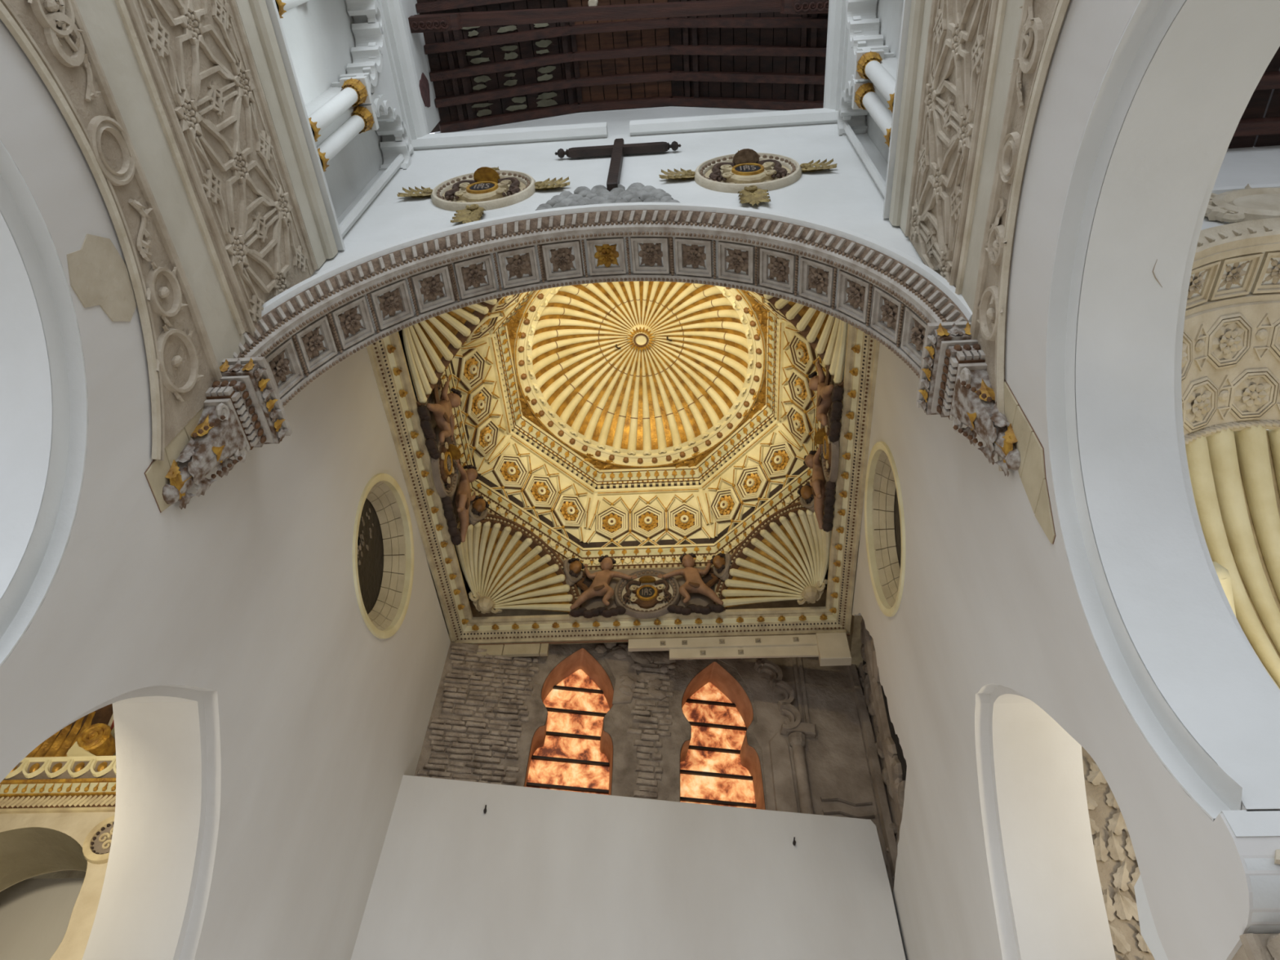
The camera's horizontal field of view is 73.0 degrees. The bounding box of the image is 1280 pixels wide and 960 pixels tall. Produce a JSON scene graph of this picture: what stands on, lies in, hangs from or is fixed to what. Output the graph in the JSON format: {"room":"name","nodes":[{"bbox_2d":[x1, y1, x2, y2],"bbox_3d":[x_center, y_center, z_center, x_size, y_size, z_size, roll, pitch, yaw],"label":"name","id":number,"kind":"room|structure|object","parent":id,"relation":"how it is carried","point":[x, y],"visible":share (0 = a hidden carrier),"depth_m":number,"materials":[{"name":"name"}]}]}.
{"room":"church interior","nodes":[
{"label":"church interior","id":0,"kind":"room"},
{"bbox_2d":[0,812,115,959],"bbox_3d":[-5.833,4.767,7.729,5.000,9.600,2.002,-2,-54,4],"label":"wall","id":1,"kind":"structure","parent":0,"point":[50,893],"depth_m":8.34,"materials":[{"name":"paint"}]},
{"bbox_2d":[0,755,115,813],"bbox_3d":[-5.322,3.163,8.498,3.850,0.495,0.790,-2,-54,4],"label":"entablature","id":2,"kind":"object","parent":1,"relation":"attached to","point":[85,784],"visible":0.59,"depth_m":8.33,"materials":[{"name":"beige paint"}]},
{"bbox_2d":[4,760,26,778],"bbox_3d":[-6.137,2.823,8.433,0.236,0.190,0.035,-2,-54,4],"label":"ornament","id":3,"kind":"object","parent":2,"relation":"on","point":[17,771],"depth_m":8.41,"materials":[{"name":"beige paint"}]},
{"bbox_2d":[22,759,48,778],"bbox_3d":[-5.907,2.814,8.419,0.236,0.190,0.035,-2,-54,4],"label":"ornament","id":4,"kind":"object","parent":2,"relation":"on","point":[31,768],"depth_m":8.42,"materials":[{"name":"beige paint"}]},
{"bbox_2d":[44,759,71,777],"bbox_3d":[-5.678,2.805,8.404,0.236,0.190,0.035,-2,-54,4],"label":"ornament","id":5,"kind":"object","parent":2,"relation":"on","point":[53,767],"depth_m":8.40,"materials":[{"name":"beige paint"}]},
{"bbox_2d":[25,703,115,757],"bbox_3d":[-5.238,2.424,9.566,3.700,2.107,0.894,-2,-54,4],"label":"shell","id":6,"kind":"object","parent":2,"relation":"on","point":[93,734],"visible":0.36,"depth_m":8.73,"materials":[{"name":"brown paint"}]},
{"bbox_2d":[66,758,93,777],"bbox_3d":[-5.449,2.795,8.389,0.236,0.190,0.035,-2,-54,4],"label":"molding","id":7,"kind":"structure","parent":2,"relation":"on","point":[76,767],"depth_m":8.39,"materials":[{"name":"beige paint"}]},
{"bbox_2d":[89,758,115,777],"bbox_3d":[-5.220,2.786,8.375,0.236,0.190,0.035,-2,-54,4],"label":"ornament","id":8,"kind":"object","parent":2,"relation":"on","point":[98,766],"depth_m":8.37,"materials":[{"name":"beige paint"}]},
{"bbox_2d":[112,760,115,774],"bbox_3d":[-4.990,2.777,8.360,0.236,0.190,0.035,-2,-54,4],"label":"ornament","id":9,"kind":"object","parent":2,"relation":"on","point":[113,762],"depth_m":8.35,"materials":[{"name":"beige paint"}]},
{"bbox_2d":[82,815,114,864],"bbox_3d":[-4.838,3.280,7.911,0.480,0.480,0.050,-2,-54,4],"label":"roundel","id":10,"kind":"object","parent":1,"relation":"attached to","point":[96,845],"visible":0.51,"depth_m":7.87,"materials":[{"name":"beige paint"}]},
{"bbox_2d":[0,0,451,959],"bbox_3d":[-3.421,-0.333,3.888,0.708,9.650,13.600,-2,-54,4],"label":"wall","id":11,"kind":"structure","parent":0,"point":[266,740],"depth_m":5.75,"materials":[{"name":"beige paint"}]},
{"bbox_2d":[0,0,222,461],"bbox_3d":[-3.053,-1.776,4.669,0.079,1.056,3.465,-2,-54,4],"label":"relief","id":12,"kind":"object","parent":11,"relation":"attached to","point":[54,36],"visible":1,"depth_m":5.13,"materials":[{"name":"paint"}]},
{"bbox_2d":[144,405,204,512],"bbox_3d":[-2.954,-0.197,5.612,0.019,0.920,0.410,-2,-54,4],"label":"strip","id":13,"kind":"object","parent":11,"relation":"attached to","point":[155,474],"visible":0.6,"depth_m":5.39,"materials":[{"name":"white paint"}]},
{"bbox_2d":[114,0,326,337],"bbox_3d":[-3.050,-3.259,5.833,0.057,1.800,4.470,-2,-54,4],"label":"carved relief panel","id":14,"kind":"object","parent":11,"relation":"attached to","point":[203,65],"visible":0.98,"depth_m":6.29,"materials":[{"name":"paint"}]},
{"bbox_2d":[162,356,292,509],"bbox_3d":[-2.818,-0.261,5.822,0.370,1.220,0.665,-2,-54,4],"label":"corbel","id":15,"kind":"object","parent":11,"relation":"attached to","point":[243,411],"visible":0.99,"depth_m":5.88,"materials":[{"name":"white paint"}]},
{"bbox_2d":[352,473,413,639],"bbox_3d":[-2.824,0.802,9.142,0.320,1.740,1.740,-2,-54,4],"label":"round window","id":16,"kind":"structure","parent":11,"relation":"in","point":[383,543],"depth_m":9.55,"materials":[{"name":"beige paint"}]},
{"bbox_2d":[402,297,502,407],"bbox_3d":[-2.093,-1.839,9.296,0.879,1.016,2.110,36,-60,-22],"label":"shell squinch","id":17,"kind":"object","parent":11,"relation":"attached to","point":[430,345],"visible":0.38,"depth_m":9.62,"materials":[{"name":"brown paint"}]},
{"bbox_2d":[248,0,439,258],"bbox_3d":[-3.201,-6.680,7.633,0.580,5.160,7.903,-2,-54,4],"label":"wall","id":18,"kind":"structure","parent":0,"point":[307,50],"depth_m":8.72,"materials":[{"name":"beige paint"}]},
{"bbox_2d":[275,0,309,18],"bbox_3d":[-2.958,-4.268,7.566,0.260,1.610,0.271,-2,-54,4],"label":"column","id":19,"kind":"structure","parent":18,"relation":"on","point":[283,6],"depth_m":7.12,"materials":[{"name":"white stone"}]},
{"bbox_2d":[307,75,373,142],"bbox_3d":[-2.890,-3.491,8.142,0.260,1.610,0.271,-2,-54,4],"label":"column","id":20,"kind":"structure","parent":18,"relation":"on","point":[356,91],"depth_m":8.26,"materials":[{"name":"white stone"}]},
{"bbox_2d":[316,103,379,172],"bbox_3d":[-2.872,-3.282,8.296,0.260,1.610,0.271,-2,-54,4],"label":"column","id":21,"kind":"structure","parent":18,"relation":"on","point":[363,118],"depth_m":8.37,"materials":[{"name":"white stone"}]},
{"bbox_2d":[331,0,385,93],"bbox_3d":[-2.977,-4.704,8.957,0.300,1.350,1.290,-2,-54,4],"label":"arch","id":22,"kind":"object","parent":18,"relation":"attached to","point":[367,29],"visible":0.74,"depth_m":9.29,"materials":[{"name":"white paint"}]},
{"bbox_2d":[361,92,410,170],"bbox_3d":[-2.899,-3.814,9.615,0.300,1.350,1.039,-2,-54,4],"label":"arch","id":23,"kind":"object","parent":18,"relation":"attached to","point":[393,131],"visible":0.62,"depth_m":9.99,"materials":[{"name":"white paint"}]},
{"bbox_2d":[269,105,925,385],"bbox_3d":[-0.228,-2.948,9.284,5.400,7.800,0.500,-2,-54,4],"label":"wall","id":24,"kind":"structure","parent":0,"point":[846,196],"depth_m":9.27,"materials":[{"name":"white paint"}]},
{"bbox_2d":[396,166,569,223],"bbox_3d":[-1.655,-2.986,8.937,1.845,1.702,0.264,-2,-54,4],"label":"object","id":25,"kind":"object","parent":24,"relation":"attached to","point":[486,188],"visible":1,"depth_m":9.01,"materials":[{"name":"beige paint"}]},
{"bbox_2d":[412,121,608,150],"bbox_3d":[-1.598,-4.219,10.616,2.400,0.200,0.150,-2,-54,4],"label":"trim","id":26,"kind":"structure","parent":24,"relation":"attached to","point":[596,130],"depth_m":10.56,"materials":[{"name":"white paint"}]},
{"bbox_2d":[233,202,972,406],"bbox_3d":[-0.355,-1.496,7.168,5.349,2.644,0.700,-2,-54,4],"label":"arch","id":27,"kind":"object","parent":24,"relation":"attached to","point":[922,296],"visible":0.89,"depth_m":7.59,"materials":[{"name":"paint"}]},
{"bbox_2d":[535,182,679,210],"bbox_3d":[-0.330,-2.724,8.538,1.502,0.991,0.120,-2,-54,4],"label":"mound","id":28,"kind":"object","parent":24,"relation":"attached to","point":[636,192],"visible":0.41,"depth_m":8.58,"materials":[{"name":"grey stone"}]},
{"bbox_2d":[554,137,680,191],"bbox_3d":[-0.269,-3.448,9.425,1.450,1.620,0.110,-2,-54,4],"label":"wooden cross","id":29,"kind":"object","parent":28,"relation":"on","point":[617,151],"visible":0.99,"depth_m":9.79,"materials":[{"name":"brown wood"}]},
{"bbox_2d":[629,107,838,136],"bbox_3d":[1.135,-4.321,10.430,2.522,0.230,0.150,-2,-54,4],"label":"trim","id":30,"kind":"structure","parent":24,"relation":"attached to","point":[811,116],"depth_m":10.37,"materials":[{"name":"white paint"}]},
{"bbox_2d":[658,148,837,205],"bbox_3d":[1.108,-3.127,8.801,1.845,1.702,0.264,-2,-54,4],"label":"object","id":31,"kind":"object","parent":24,"relation":"attached to","point":[748,173],"visible":1,"depth_m":8.87,"materials":[{"name":"beige paint"}]},
{"bbox_2d":[416,0,828,133],"bbox_3d":[-0.385,-7.947,9.990,5.891,1.131,7.060,-2,-54,4],"label":"ceiling","id":32,"kind":"structure","parent":0,"point":[664,36],"depth_m":11.77,"materials":[{"name":"brown paint"}]},
{"bbox_2d":[415,0,520,13],"bbox_3d":[-0.256,-6.364,11.004,5.260,0.992,0.320,-2,-54,4],"label":"ceiling beam","id":33,"kind":"structure","parent":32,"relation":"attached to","point":[438,5],"depth_m":11.07,"materials":[{"name":"brown wood"}]},
{"bbox_2d":[423,0,827,54],"bbox_3d":[-0.222,-5.979,11.289,5.260,0.992,0.320,-2,-54,4],"label":"ceiling beam","id":34,"kind":"structure","parent":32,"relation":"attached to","point":[804,21],"depth_m":11.45,"materials":[{"name":"brown wood"}]},
{"bbox_2d":[429,27,826,81],"bbox_3d":[-0.199,-5.715,11.485,5.260,0.992,0.320,-2,-54,4],"label":"ceiling beam","id":35,"kind":"structure","parent":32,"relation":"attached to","point":[803,50],"depth_m":11.63,"materials":[{"name":"brown wood"}]},
{"bbox_2d":[434,54,825,107],"bbox_3d":[-0.176,-5.450,11.681,5.260,0.992,0.320,-2,-54,4],"label":"ceiling beam","id":36,"kind":"structure","parent":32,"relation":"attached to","point":[802,77],"depth_m":11.83,"materials":[{"name":"brown wood"}]},
{"bbox_2d":[438,80,823,133],"bbox_3d":[-0.152,-5.185,11.876,5.260,0.992,0.320,-2,-54,4],"label":"ceiling beam","id":37,"kind":"structure","parent":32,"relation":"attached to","point":[696,100],"depth_m":12.03,"materials":[{"name":"brown wood"}]},
{"bbox_2d":[351,774,906,959],"bbox_3d":[-0.169,5.685,6.708,5.470,7.175,0.141,6,-53,-3],"label":"wall partition","id":38,"kind":"structure","parent":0,"point":[544,873],"depth_m":8.77,"materials":[{"name":"white paint"}]},
{"bbox_2d":[792,836,795,845],"bbox_3d":[1.661,3.895,9.313,0.035,0.081,0.064,-2,-54,4],"label":"wall hook","id":39,"kind":"object","parent":38,"relation":"attached to","point":[794,841],"visible":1,"depth_m":9.29,"materials":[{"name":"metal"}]},
{"bbox_2d":[398,329,862,669],"bbox_3d":[0.258,2.321,8.073,7.300,13.400,6.560,-2,-54,4],"label":"ceiling","id":40,"kind":"structure","parent":0,"point":[854,640],"depth_m":12.01,"materials":[{"name":"beige paint"}]},
{"bbox_2d":[449,290,817,547],"bbox_3d":[-0.026,-1.111,11.277,4.680,0.900,4.680,-2,-54,4],"label":"drum","id":41,"kind":"object","parent":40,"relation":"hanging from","point":[502,461],"visible":0.78,"depth_m":12.05,"materials":[{"name":"gold paint"}]},
{"bbox_2d":[488,289,782,493],"bbox_3d":[-0.010,-1.469,11.759,3.860,0.380,3.860,-2,-54,4],"label":"cornice","id":42,"kind":"structure","parent":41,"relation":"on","point":[597,480],"depth_m":12.45,"materials":[{"name":"beige stone"}]},
{"bbox_2d":[506,280,768,470],"bbox_3d":[0.006,-1.825,12.238,3.618,0.925,3.618,-2,-54,4],"label":"ribbed dome","id":43,"kind":"object","parent":40,"relation":"hanging from","point":[654,401],"visible":0.8,"depth_m":12.53,"materials":[{"name":"gold paint"}]},
{"bbox_2d":[414,617,906,892],"bbox_3d":[0.503,3.213,9.911,6.880,5.700,3.186,-2,-54,4],"label":"wall","id":44,"kind":"structure","parent":0,"point":[818,740],"depth_m":10.71,"materials":[{"name":"stone"}]},
{"bbox_2d":[417,376,462,459],"bbox_3d":[-2.286,-0.738,10.081,0.254,1.038,0.873,-2,-54,4],"label":"putto","id":45,"kind":"object","parent":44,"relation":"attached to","point":[442,411],"visible":0.99,"depth_m":9.88,"materials":[{"name":"paint"}]},
{"bbox_2d":[431,425,461,497],"bbox_3d":[-2.279,-0.229,10.352,0.214,0.900,0.900,-2,-54,4],"label":"coat","id":46,"kind":"object","parent":44,"relation":"attached to","point":[445,471],"visible":0.79,"depth_m":10.26,"materials":[{"name":"paint"}]},
{"bbox_2d":[441,459,479,545],"bbox_3d":[-2.206,0.175,10.757,0.255,1.038,0.873,-2,-54,4],"label":"putto","id":47,"kind":"object","parent":44,"relation":"attached to","point":[463,497],"visible":1,"depth_m":10.65,"materials":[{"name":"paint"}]},
{"bbox_2d":[453,512,581,615],"bbox_3d":[-1.825,1.216,11.557,2.110,1.016,0.879,36,-60,-22],"label":"shell squinch","id":48,"kind":"object","parent":44,"relation":"attached to","point":[504,565],"visible":0.84,"depth_m":11.61,"materials":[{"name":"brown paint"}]},
{"bbox_2d":[468,495,488,524],"bbox_3d":[-2.094,0.380,11.164,0.320,0.464,0.208,36,-60,-22],"label":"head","id":49,"kind":"object","parent":48,"relation":"on","point":[477,511],"visible":0.94,"depth_m":11.14},
{"bbox_2d":[563,557,585,586],"bbox_3d":[-0.887,1.242,11.764,0.320,0.464,0.208,36,-60,-22],"label":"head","id":50,"kind":"object","parent":48,"relation":"on","point":[573,566],"visible":1,"depth_m":11.75},
{"bbox_2d":[526,669,609,795],"bbox_3d":[-0.850,3.338,10.829,1.100,2.742,0.075,6,-53,-3],"label":"window","id":51,"kind":"structure","parent":44,"relation":"in","point":[571,758],"depth_m":10.87,"materials":[{"name":"glass"}]},
{"bbox_2d":[569,555,637,618],"bbox_3d":[-0.474,1.411,11.617,0.873,1.038,0.254,-2,-54,4],"label":"putto","id":52,"kind":"object","parent":44,"relation":"attached to","point":[599,586],"visible":1,"depth_m":11.47,"materials":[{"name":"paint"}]},
{"bbox_2d":[366,324,879,645],"bbox_3d":[-0.056,-0.226,10.254,5.200,1.120,5.000,-2,-54,4],"label":"crown molding","id":53,"kind":"structure","parent":44,"relation":"attached to","point":[386,355],"depth_m":10.64,"materials":[{"name":"beige paint"}]},
{"bbox_2d":[439,355,826,571],"bbox_3d":[-0.043,-0.741,10.780,4.720,0.420,4.720,-2,-54,4],"label":"cornice","id":54,"kind":"structure","parent":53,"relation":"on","point":[650,557],"depth_m":11.90,"materials":[{"name":"beige paint"}]},
{"bbox_2d":[613,568,680,618],"bbox_3d":[0.093,1.464,11.530,0.900,0.900,0.214,-2,-54,4],"label":"coat","id":55,"kind":"object","parent":44,"relation":"attached to","point":[646,596],"visible":0.98,"depth_m":11.50,"materials":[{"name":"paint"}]},
{"bbox_2d":[473,633,849,644],"bbox_3d":[0.102,2.089,11.277,5.200,0.024,0.012,-2,-54,4],"label":"trim","id":56,"kind":"structure","parent":44,"relation":"attached to","point":[611,641],"depth_m":11.34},
{"bbox_2d":[657,552,724,615],"bbox_3d":[0.661,1.365,11.544,0.873,1.038,0.255,-2,-54,4],"label":"putto","id":57,"kind":"object","parent":44,"relation":"attached to","point":[694,583],"visible":1,"depth_m":11.39,"materials":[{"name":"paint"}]},
{"bbox_2d":[680,682,756,808],"bbox_3d":[0.927,3.539,10.918,1.100,2.742,0.075,6,-53,-3],"label":"window","id":58,"kind":"structure","parent":44,"relation":"in","point":[712,772],"depth_m":10.96,"materials":[{"name":"glass"}]},
{"bbox_2d":[627,632,851,666],"bbox_3d":[1.236,2.169,10.993,2.790,0.460,0.140,-2,-54,4],"label":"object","id":59,"kind":"structure","parent":44,"relation":"attached to","point":[832,649],"depth_m":11.01,"materials":[{"name":"stone"}]},
{"bbox_2d":[713,502,835,610],"bbox_3d":[1.974,1.062,11.314,0.879,1.016,2.110,36,-60,-22],"label":"shell squinch","id":60,"kind":"object","parent":44,"relation":"attached to","point":[785,557],"visible":0.85,"depth_m":11.41,"materials":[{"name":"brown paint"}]},
{"bbox_2d":[710,552,731,581],"bbox_3d":[1.074,1.163,11.638,0.208,0.464,0.320,36,-60,-22],"label":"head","id":61,"kind":"object","parent":60,"relation":"on","point":[721,562],"visible":1,"depth_m":11.62},
{"bbox_2d":[797,482,814,512],"bbox_3d":[2.123,0.210,10.895,0.208,0.464,0.320,36,-60,-22],"label":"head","id":62,"kind":"object","parent":60,"relation":"on","point":[806,500],"visible":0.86,"depth_m":10.88},
{"bbox_2d":[803,444,835,532],"bbox_3d":[2.166,-0.001,10.477,0.254,1.038,0.873,-2,-54,4],"label":"putto","id":63,"kind":"object","parent":44,"relation":"attached to","point":[824,492],"visible":1,"depth_m":10.36,"materials":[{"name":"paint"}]},
{"bbox_2d":[808,358,844,442],"bbox_3d":[2.086,-0.914,9.802,0.255,1.038,0.873,-2,-54,4],"label":"putto","id":64,"kind":"object","parent":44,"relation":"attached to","point":[827,393],"visible":0.99,"depth_m":9.55,"materials":[{"name":"paint"}]},
{"bbox_2d":[813,406,839,482],"bbox_3d":[2.154,-0.407,10.069,0.214,0.900,0.900,-2,-54,4],"label":"coat","id":65,"kind":"object","parent":44,"relation":"attached to","point":[829,450],"visible":0.77,"depth_m":9.93,"materials":[{"name":"paint"}]},
{"bbox_2d":[823,0,924,226],"bbox_3d":[2.203,-6.898,7.287,0.580,5.160,7.903,-2,-54,4],"label":"wall","id":66,"kind":"structure","parent":0,"point":[900,24],"depth_m":8.33,"materials":[{"name":"beige paint"}]},
{"bbox_2d":[408,0,829,33],"bbox_3d":[-0.252,-5.773,10.694,5.240,0.349,0.170,-1,-53,3],"label":"tie beam","id":67,"kind":"structure","parent":66,"relation":"attached to","point":[428,23],"depth_m":10.69,"materials":[{"name":"brown wood"}]},
{"bbox_2d":[587,0,597,6],"bbox_3d":[-0.584,-6.143,11.065,0.120,0.650,0.117,-2,-54,4],"label":"pendant","id":68,"kind":"object","parent":67,"relation":"on","point":[591,2],"visible":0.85,"depth_m":10.80,"materials":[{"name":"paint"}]},
{"bbox_2d":[837,75,870,136],"bbox_3d":[2.389,-3.991,9.305,0.300,1.350,0.870,-2,-54,4],"label":"arch","id":69,"kind":"object","parent":66,"relation":"attached to","point":[855,117],"visible":0.41,"depth_m":9.72,"materials":[{"name":"white paint"}]},
{"bbox_2d":[845,0,893,62],"bbox_3d":[2.314,-4.845,8.673,0.300,1.350,1.290,-2,-54,4],"label":"arch","id":70,"kind":"object","parent":66,"relation":"attached to","point":[862,23],"visible":0.73,"depth_m":9.02,"materials":[{"name":"white paint"}]},
{"bbox_2d":[851,80,892,146],"bbox_3d":[2.241,-3.400,8.035,0.260,1.610,0.271,-2,-54,4],"label":"column","id":71,"kind":"structure","parent":66,"relation":"on","point":[864,96],"depth_m":8.20,"materials":[{"name":"white stone"}]},
{"bbox_2d":[853,48,895,112],"bbox_3d":[2.222,-3.624,7.869,0.260,1.610,0.271,-2,-54,4],"label":"column","id":72,"kind":"structure","parent":66,"relation":"on","point":[868,65],"depth_m":8.10,"materials":[{"name":"white stone"}]},
{"bbox_2d":[851,0,1279,959],"bbox_3d":[2.478,-0.289,3.720,0.708,9.650,14.300,-2,-54,4],"label":"wall","id":73,"kind":"structure","parent":0,"point":[1006,651],"depth_m":4.48,"materials":[{"name":"paint"}]},
{"bbox_2d":[759,293,848,387],"bbox_3d":[1.706,-1.992,9.053,2.110,1.016,0.879,36,-60,-22],"label":"shell squinch","id":74,"kind":"object","parent":73,"relation":"attached to","point":[826,334],"visible":0.3,"depth_m":9.41,"materials":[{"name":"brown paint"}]},
{"bbox_2d":[864,441,905,617],"bbox_3d":[2.618,0.490,8.801,0.320,1.780,1.780,-2,-54,4],"label":"round window","id":75,"kind":"structure","parent":73,"relation":"in","point":[884,517],"depth_m":9.37,"materials":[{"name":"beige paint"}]},
{"bbox_2d":[899,0,1006,294],"bbox_3d":[2.099,-3.466,5.504,0.057,1.800,4.470,-2,-54,4],"label":"carved relief panel","id":76,"kind":"object","parent":73,"relation":"attached to","point":[960,41],"visible":1,"depth_m":6.05,"materials":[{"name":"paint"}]},
{"bbox_2d":[915,320,1020,476],"bbox_3d":[2.108,-0.460,5.507,0.370,1.220,0.665,-2,-54,4],"label":"corbel","id":77,"kind":"object","parent":73,"relation":"attached to","point":[954,382],"visible":0.97,"depth_m":5.56,"materials":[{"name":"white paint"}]},
{"bbox_2d":[969,0,1071,471],"bbox_3d":[2.089,-1.859,4.507,0.079,1.017,3.862,-2,-54,4],"label":"relief","id":78,"kind":"object","parent":73,"relation":"attached to","point":[1041,23],"visible":0.98,"depth_m":4.95,"materials":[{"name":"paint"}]},
{"bbox_2d":[1004,379,1056,544],"bbox_3d":[2.217,-0.276,5.123,0.019,1.530,0.430,-2,-54,4],"label":"wall patch","id":79,"kind":"object","parent":73,"relation":"attached to","point":[1032,469],"visible":0.77,"depth_m":4.86,"materials":[{"name":"beige paint"}]},
{"bbox_2d":[1133,875,1168,959],"bbox_3d":[2.514,2.144,3.440,0.596,1.100,0.275,-2,-54,4],"label":"wall","id":80,"kind":"structure","parent":0,"point":[1148,932],"depth_m":3.80,"materials":[{"name":"white paint"}]},
{"bbox_2d":[1186,145,1279,300],"bbox_3d":[5.396,-1.915,7.181,4.800,4.300,0.550,-2,-54,4],"label":"wall","id":81,"kind":"structure","parent":0,"point":[1256,166],"depth_m":8.02,"materials":[{"name":"white paint"}]},
{"bbox_2d":[1181,300,1279,444],"bbox_3d":[5.169,-0.607,6.738,3.500,1.842,1.030,-2,-54,4],"label":"carved frieze","id":82,"kind":"object","parent":81,"relation":"attached to","point":[1230,366],"visible":0.45,"depth_m":7.15,"materials":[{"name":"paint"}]},
{"bbox_2d":[1181,342,1187,367],"bbox_3d":[4.307,-0.969,6.923,0.301,0.070,0.302,-25,-67,-25],"label":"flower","id":83,"kind":"object","parent":82,"relation":"on","point":[1184,348],"depth_m":6.95,"materials":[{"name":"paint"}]},
{"bbox_2d":[1185,386,1212,422],"bbox_3d":[4.645,-0.620,7.180,0.301,0.070,0.302,-17,-70,-16],"label":"flower","id":84,"kind":"object","parent":82,"relation":"on","point":[1198,400],"depth_m":7.17,"materials":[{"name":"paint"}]},
{"bbox_2d":[1212,322,1244,359],"bbox_3d":[4.821,-1.131,7.082,0.301,0.070,0.302,-10,-72,-7],"label":"flower","id":85,"kind":"object","parent":82,"relation":"on","point":[1228,338],"depth_m":7.07,"materials":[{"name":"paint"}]},
{"bbox_2d":[1185,420,1279,689],"bbox_3d":[5.221,1.019,6.520,2.785,3.361,1.469,-2,-54,4],"label":"shell","id":86,"kind":"object","parent":82,"relation":"attached to","point":[1234,476],"visible":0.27,"depth_m":7.16,"materials":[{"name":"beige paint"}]},
{"bbox_2d":[1234,377,1271,412],"bbox_3d":[5.136,-0.712,7.246,0.301,0.070,0.302,-4,-72,2],"label":"flower","id":87,"kind":"object","parent":82,"relation":"on","point":[1251,394],"depth_m":7.24,"materials":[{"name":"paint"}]},
{"bbox_2d":[1185,217,1279,316],"bbox_3d":[5.114,-1.312,6.324,3.599,1.769,0.640,-2,-54,4],"label":"arch","id":88,"kind":"object","parent":81,"relation":"attached to","point":[1244,241],"visible":0.34,"depth_m":6.82,"materials":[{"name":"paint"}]},
{"bbox_2d":[1204,183,1279,222],"bbox_3d":[5.336,-2.344,7.296,1.340,0.793,0.110,-2,-54,4],"label":"cartouche","id":89,"kind":"object","parent":81,"relation":"attached to","point":[1248,203],"visible":0.76,"depth_m":7.23,"materials":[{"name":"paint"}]},
{"bbox_2d":[1227,46,1279,148],"bbox_3d":[5.167,-6.011,6.575,5.050,0.200,6.890,-2,-54,4],"label":"ceiling","id":90,"kind":"structure","parent":0,"point":[1259,126],"depth_m":8.38,"materials":[{"name":"brown wood"}]},
{"bbox_3d":[-0.129,0.022,-2.036,24.000,0.100,21.600,-2,-54,4],"label":"floor","id":91,"kind":"structure","parent":0,"visible":0},
{"bbox_2d":[1220,809,1279,959],"bbox_3d":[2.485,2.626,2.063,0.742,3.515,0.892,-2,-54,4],"label":"capital","id":92,"kind":"object","parent":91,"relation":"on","point":[1260,942],"visible":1,"depth_m":3.08,"materials":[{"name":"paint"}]},
{"bbox_3d":[5.463,0.656,5.039,5.000,10.800,10.200,-2,-54,4],"label":"wall","id":93,"kind":"structure","parent":0,"visible":0},
{"bbox_2d":[1081,746,1155,959],"bbox_3d":[4.064,3.972,4.933,2.043,6.600,0.166,-2,-54,4],"label":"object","id":94,"kind":"object","parent":93,"relation":"attached to","point":[1118,871],"visible":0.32,"depth_m":6.45,"materials":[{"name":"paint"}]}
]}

